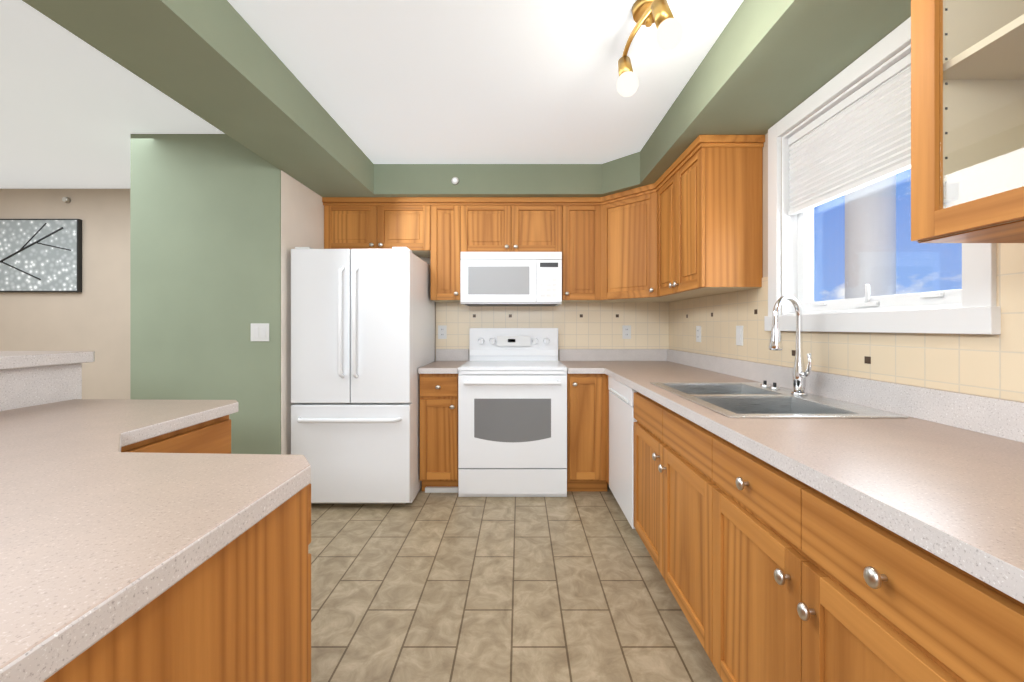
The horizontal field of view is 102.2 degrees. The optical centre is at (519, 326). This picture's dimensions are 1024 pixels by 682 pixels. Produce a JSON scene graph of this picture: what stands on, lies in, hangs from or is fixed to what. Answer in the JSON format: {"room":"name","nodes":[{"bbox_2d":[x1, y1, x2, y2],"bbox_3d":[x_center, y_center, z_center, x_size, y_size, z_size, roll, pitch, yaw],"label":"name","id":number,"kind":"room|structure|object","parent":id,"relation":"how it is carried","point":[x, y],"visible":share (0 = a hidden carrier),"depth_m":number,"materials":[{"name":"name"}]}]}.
{"room":"kitchen","nodes":[
{"label":"kitchen","id":0,"kind":"room"},
{"bbox_2d":[0,189,129,398],"bbox_3d":[-3.850,-0.020,3.755,2.700,2.440,0.170,0,0,0],"label":"wall","id":1,"kind":"structure","parent":0,"point":[94,315],"depth_m":3.70,"materials":[{"name":"beige paint"}]},
{"bbox_2d":[0,219,81,291],"bbox_3d":[-4.435,-0.635,3.676,1.030,0.650,0.046,0,0,0],"label":"framed art","id":2,"kind":"object","parent":1,"relation":"attached to","point":[40,255],"visible":1,"depth_m":3.66,"materials":[{"name":"black"}]},
{"bbox_2d":[130,134,323,454],"bbox_3d":[-2.018,-0.020,3.245,0.964,2.440,1.190,0,0,0],"label":"wall","id":3,"kind":"structure","parent":0,"point":[222,226],"depth_m":2.65,"materials":[{"name":"green paint"}]},
{"bbox_2d":[251,323,268,340],"bbox_3d":[-1.665,0.035,2.645,0.118,0.115,0.008,0,0,0],"label":"light switch","id":4,"kind":"object","parent":3,"relation":"attached to","point":[259,331],"visible":1,"depth_m":2.64,"materials":[{"name":"white plastic"}]},
{"bbox_2d":[0,0,743,188],"bbox_3d":[-1.855,-1.290,1.150,6.690,0.100,5.500,0,0,0],"label":"ceiling","id":5,"kind":"structure","parent":0,"point":[458,81],"depth_m":2.09,"materials":[{"name":"paint"}]},
{"bbox_2d":[22,0,375,196],"bbox_3d":[-1.325,-1.125,0.980,0.430,0.229,5.160,0,0,0],"label":"beam","id":6,"kind":"structure","parent":5,"relation":"attached to","point":[220,65],"depth_m":1.73,"materials":[{"name":"green paint"}]},
{"bbox_2d":[617,0,682,96],"bbox_3d":[0.522,-1.110,1.448,0.129,0.258,0.818,0,0,-8],"label":"track light","id":7,"kind":"object","parent":5,"relation":"attached to","point":[669,26],"visible":1,"depth_m":1.55,"materials":[{"name":"gold metal"}]},
{"bbox_2d":[419,257,558,360],"bbox_3d":[-0.030,-0.020,3.630,3.040,2.440,0.140,0,0,0],"label":"wall","id":8,"kind":"structure","parent":0,"point":[426,259],"depth_m":3.56,"materials":[{"name":"beige paint"}]},
{"bbox_2d":[322,197,385,249],"bbox_3d":[-1.299,-0.805,3.394,0.474,0.409,0.328,0,0,0],"label":"upper cabinet","id":9,"kind":"object","parent":8,"relation":"attached to","point":[350,223],"depth_m":3.23,"materials":[{"name":"brown wood"}]},
{"bbox_2d":[386,197,429,256],"bbox_3d":[-0.937,-0.805,3.394,0.474,0.409,0.328,0,0,0],"label":"upper cabinet","id":10,"kind":"object","parent":8,"relation":"attached to","point":[407,218],"depth_m":3.23,"materials":[{"name":"brown wood"}]},
{"bbox_2d":[426,197,469,302],"bbox_3d":[-0.554,-0.610,3.394,0.292,0.799,0.328,0,0,0],"label":"upper cabinet","id":11,"kind":"object","parent":8,"relation":"attached to","point":[449,216],"depth_m":3.23,"materials":[{"name":"brown wood"}]},
{"bbox_2d":[470,197,521,251],"bbox_3d":[-0.237,-0.796,3.394,0.456,0.427,0.328,0,0,0],"label":"upper cabinet","id":12,"kind":"object","parent":8,"relation":"attached to","point":[495,222],"depth_m":3.23,"materials":[{"name":"brown wood"}]},
{"bbox_2d":[461,252,561,305],"bbox_3d":[-0.065,-0.376,3.357,0.780,0.404,0.398,0,0,0],"label":"microwave","id":13,"kind":"object","parent":12,"relation":"attached to","point":[511,278],"visible":1,"depth_m":3.16,"materials":[{"name":"white metal"}]},
{"bbox_2d":[522,197,553,251],"bbox_3d":[0.107,-0.796,3.394,0.456,0.427,0.328,0,0,0],"label":"upper cabinet","id":14,"kind":"object","parent":8,"relation":"attached to","point":[537,212],"depth_m":3.23,"materials":[{"name":"brown wood"}]},
{"bbox_2d":[436,302,667,349],"bbox_3d":[0.270,-0.033,3.555,1.980,0.455,0.009,0,0,0],"label":"tile backsplash","id":15,"kind":"structure","parent":8,"relation":"attached to","point":[594,325],"depth_m":3.55,"materials":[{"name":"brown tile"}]},
{"bbox_2d":[438,325,446,338],"bbox_3d":[-0.665,0.045,3.547,0.072,0.115,0.008,0,0,0],"label":"electrical outlet","id":16,"kind":"object","parent":15,"relation":"attached to","point":[442,331],"visible":1,"depth_m":3.55,"materials":[{"name":"white plastic"}]},
{"bbox_2d":[622,325,630,338],"bbox_3d":[0.920,0.045,3.547,0.072,0.115,0.008,0,0,0],"label":"electrical outlet","id":17,"kind":"object","parent":15,"relation":"attached to","point":[626,331],"visible":1,"depth_m":3.55,"materials":[{"name":"white plastic"}]},
{"bbox_2d":[554,197,593,302],"bbox_3d":[0.482,-0.610,3.376,0.408,0.799,0.364,0,0,0],"label":"upper cabinet","id":18,"kind":"object","parent":8,"relation":"attached to","point":[573,216],"depth_m":3.23,"materials":[{"name":"brown wood"}]},
{"bbox_2d":[559,349,665,360],"bbox_3d":[0.799,0.240,3.539,0.920,0.100,0.018,0,0,0],"label":"backsplash","id":19,"kind":"structure","parent":8,"relation":"attached to","point":[564,354],"depth_m":3.53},
{"bbox_2d":[594,183,686,302],"bbox_3d":[0.938,-0.610,3.206,0.700,0.799,0.704,0,0,0],"label":"upper cabinet","id":20,"kind":"object","parent":8,"relation":"attached to","point":[624,220],"depth_m":3.09,"materials":[{"name":"brown wood"}]},
{"bbox_2d":[308,483,722,681],"bbox_3d":[-1.855,1.225,1.150,6.690,0.050,5.500,0,0,0],"label":"floor","id":21,"kind":"structure","parent":0,"point":[423,586],"depth_m":1.84,"materials":[{"name":"tile"}]},
{"bbox_2d":[0,351,310,681],"bbox_3d":[-1.300,0.650,0.412,1.720,1.100,2.625,0,0,0],"label":"kitchen peninsula","id":22,"kind":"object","parent":21,"relation":"on","point":[142,540],"depth_m":0.69,"materials":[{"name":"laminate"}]},
{"bbox_2d":[291,247,434,503],"bbox_3d":[-1.110,0.337,3.080,0.780,1.727,0.900,0,0,0],"label":"refrigerator","id":23,"kind":"object","parent":21,"relation":"on","point":[362,336],"visible":0.98,"depth_m":2.70,"materials":[{"name":"white metal"}]},
{"bbox_2d":[418,370,458,492],"bbox_3d":[-0.576,0.765,3.239,0.278,0.870,0.618,0,0,0],"label":"base cabinet","id":24,"kind":"object","parent":21,"relation":"on","point":[439,468],"depth_m":2.94,"materials":[{"name":"brown wood"}]},
{"bbox_2d":[418,361,466,372],"bbox_3d":[-0.576,0.310,3.229,0.278,0.040,0.638,0,0,0],"label":"countertop","id":25,"kind":"structure","parent":24,"relation":"on","point":[437,366],"depth_m":2.95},
{"bbox_2d":[458,328,566,496],"bbox_3d":[-0.049,0.605,3.181,0.766,1.190,0.718,0,0,0],"label":"range","id":26,"kind":"object","parent":21,"relation":"on","point":[512,412],"visible":1,"depth_m":2.88,"materials":[{"name":"white metal"}]},
{"bbox_2d":[567,373,613,490],"bbox_3d":[0.489,0.765,3.200,0.300,0.870,0.696,0,0,0],"label":"base cabinet","id":27,"kind":"object","parent":21,"relation":"on","point":[587,393],"depth_m":2.94,"materials":[{"name":"brown wood"}]},
{"bbox_2d":[560,361,693,372],"bbox_3d":[0.808,0.310,3.229,0.938,0.040,0.638,0,0,0],"label":"countertop","id":28,"kind":"structure","parent":27,"relation":"on","point":[572,366],"depth_m":3.10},
{"bbox_2d":[606,369,762,392],"bbox_3d":[0.939,0.310,2.502,0.678,0.040,0.815,0,0,0],"label":"countertop","id":29,"kind":"structure","parent":27,"relation":"on","point":[639,380],"depth_m":2.39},
{"bbox_2d":[608,376,636,528],"bbox_3d":[0.931,0.766,2.550,0.657,0.864,0.594,0,0,0],"label":"dishwasher","id":30,"kind":"object","parent":21,"relation":"on","point":[622,419],"visible":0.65,"depth_m":2.47,"materials":[{"name":"white metal"}]},
{"bbox_2d":[634,417,717,671],"bbox_3d":[0.949,0.850,1.761,0.658,0.700,0.975,0,0,0],"label":"base cabinet","id":31,"kind":"object","parent":21,"relation":"on","point":[676,505],"depth_m":1.60,"materials":[{"name":"brown wood"}]},
{"bbox_2d":[698,421,961,681],"bbox_3d":[0.949,0.765,0.910,0.658,0.870,0.953,0,0,0],"label":"base cabinet","id":32,"kind":"object","parent":21,"relation":"on","point":[835,549],"depth_m":0.87,"materials":[{"name":"brown wood"}]},
{"bbox_2d":[702,417,1023,608],"bbox_3d":[0.939,0.310,0.217,0.678,0.040,2.235,0,0,0],"label":"countertop","id":33,"kind":"structure","parent":32,"relation":"on","point":[955,495],"depth_m":0.81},
{"bbox_2d":[650,382,908,417],"bbox_3d":[0.952,0.376,1.714,0.567,0.184,0.808,0,0,0],"label":"sink","id":34,"kind":"object","parent":33,"relation":"in","point":[742,399],"visible":0.42,"depth_m":1.70,"materials":[{"name":"silver metal"}]},
{"bbox_2d":[760,295,811,394],"bbox_3d":[1.110,0.075,1.817,0.195,0.416,0.338,0,0,0],"label":"faucet","id":35,"kind":"object","parent":34,"relation":"on","point":[800,375],"visible":1,"depth_m":1.72,"materials":[{"name":"silver metal"}]},
{"bbox_2d":[962,573,1023,681],"bbox_3d":[0.949,0.765,0.070,0.658,0.870,0.953,0,0,0],"label":"base cabinet","id":36,"kind":"object","parent":21,"relation":"on","point":[992,625],"depth_m":0.54,"materials":[{"name":"brown wood"}]},
{"bbox_2d":[374,0,910,196],"bbox_3d":[0.090,-1.125,0.980,2.400,0.229,5.160,0,0,0],"label":"soffit","id":37,"kind":"structure","parent":0,"point":[764,66],"depth_m":1.86,"materials":[{"name":"green paint"}]},
{"bbox_2d":[451,177,458,184],"bbox_3d":[-0.490,-1.110,3.132,0.060,0.060,0.015,0,0,0],"label":"sprinkler","id":38,"kind":"structure","parent":37,"relation":"attached to","point":[454,180],"depth_m":3.13,"materials":[{"name":"white metal"}]},
{"bbox_2d":[763,43,910,314],"bbox_3d":[1.370,-0.020,0.980,0.160,2.440,5.160,0,0,0],"label":"wall","id":39,"kind":"structure","parent":0,"point":[765,210],"depth_m":2.16,"materials":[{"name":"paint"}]},
{"bbox_2d":[654,158,710,298],"bbox_3d":[1.108,-0.610,2.722,0.359,0.799,0.460,0,0,0],"label":"upper cabinet","id":40,"kind":"object","parent":39,"relation":"attached to","point":[666,187],"depth_m":2.72,"materials":[{"name":"brown wood"}]},
{"bbox_2d":[678,135,764,294],"bbox_3d":[1.127,-0.610,2.396,0.323,0.799,0.419,0,0,0],"label":"upper cabinet","id":41,"kind":"object","parent":39,"relation":"attached to","point":[687,224],"depth_m":2.19,"materials":[{"name":"brown wood"}]},
{"bbox_2d":[666,349,1023,440],"bbox_3d":[1.268,0.240,1.324,0.018,0.100,4.448,0,0,0],"label":"backsplash","id":42,"kind":"structure","parent":39,"relation":"attached to","point":[1000,417],"depth_m":1.38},
{"bbox_2d":[668,243,1023,401],"bbox_3d":[1.285,-0.033,1.280,0.009,0.455,4.560,0,0,0],"label":"tile backsplash","id":43,"kind":"structure","parent":39,"relation":"attached to","point":[989,365],"depth_m":1.43,"materials":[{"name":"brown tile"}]},
{"bbox_2d":[696,326,700,341],"bbox_3d":[1.277,0.050,2.950,0.008,0.115,0.072,0,0,0],"label":"electrical outlet","id":44,"kind":"object","parent":43,"relation":"attached to","point":[698,333],"visible":1,"depth_m":2.94,"materials":[{"name":"white plastic"}]},
{"bbox_2d":[736,326,742,345],"bbox_3d":[1.277,0.050,2.400,0.008,0.115,0.072,0,0,0],"label":"light switch","id":45,"kind":"object","parent":43,"relation":"attached to","point":[739,335],"visible":1,"depth_m":2.39,"materials":[{"name":"white plastic"}]},
{"bbox_2d":[764,17,1000,333],"bbox_3d":[1.335,-0.494,1.610,0.159,1.028,1.020,0,0,0],"label":"window","id":46,"kind":"structure","parent":39,"relation":"in","point":[970,307],"depth_m":1.60,"materials":[{"name":"white"}]},
{"bbox_2d":[788,53,910,214],"bbox_3d":[1.334,-0.733,1.610,0.042,0.376,0.818,0,0,0],"label":"window blind","id":47,"kind":"object","parent":46,"relation":"attached to","point":[858,139],"visible":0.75,"depth_m":1.62,"materials":[{"name":"white fabric"}]},
{"bbox_2d":[911,0,1023,242],"bbox_3d":[1.115,-0.608,0.671,0.345,0.802,0.742,0,0,0],"label":"upper cabinet","id":48,"kind":"object","parent":39,"relation":"attached to","point":[967,121],"visible":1,"depth_m":1.00,"materials":[{"name":"beige wood"}]},
{"label":"outside","id":49,"kind":"structure","parent":0,"visible":0},
{"bbox_2d":[814,168,961,301],"bbox_3d":[9.025,-2.800,4.000,0.050,24.000,36.000,0,0,0],"label":"sky","id":50,"kind":"structure","parent":49,"point":[906,222],"depth_m":9.73,"materials":[{"name":"blue"}]},
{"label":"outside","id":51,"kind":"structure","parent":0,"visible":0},
{"bbox_2d":[845,174,895,298],"bbox_3d":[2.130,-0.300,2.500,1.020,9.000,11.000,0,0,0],"label":"column","id":52,"kind":"structure","parent":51,"point":[873,206],"depth_m":2.84,"materials":[{"name":"white"}]}
]}

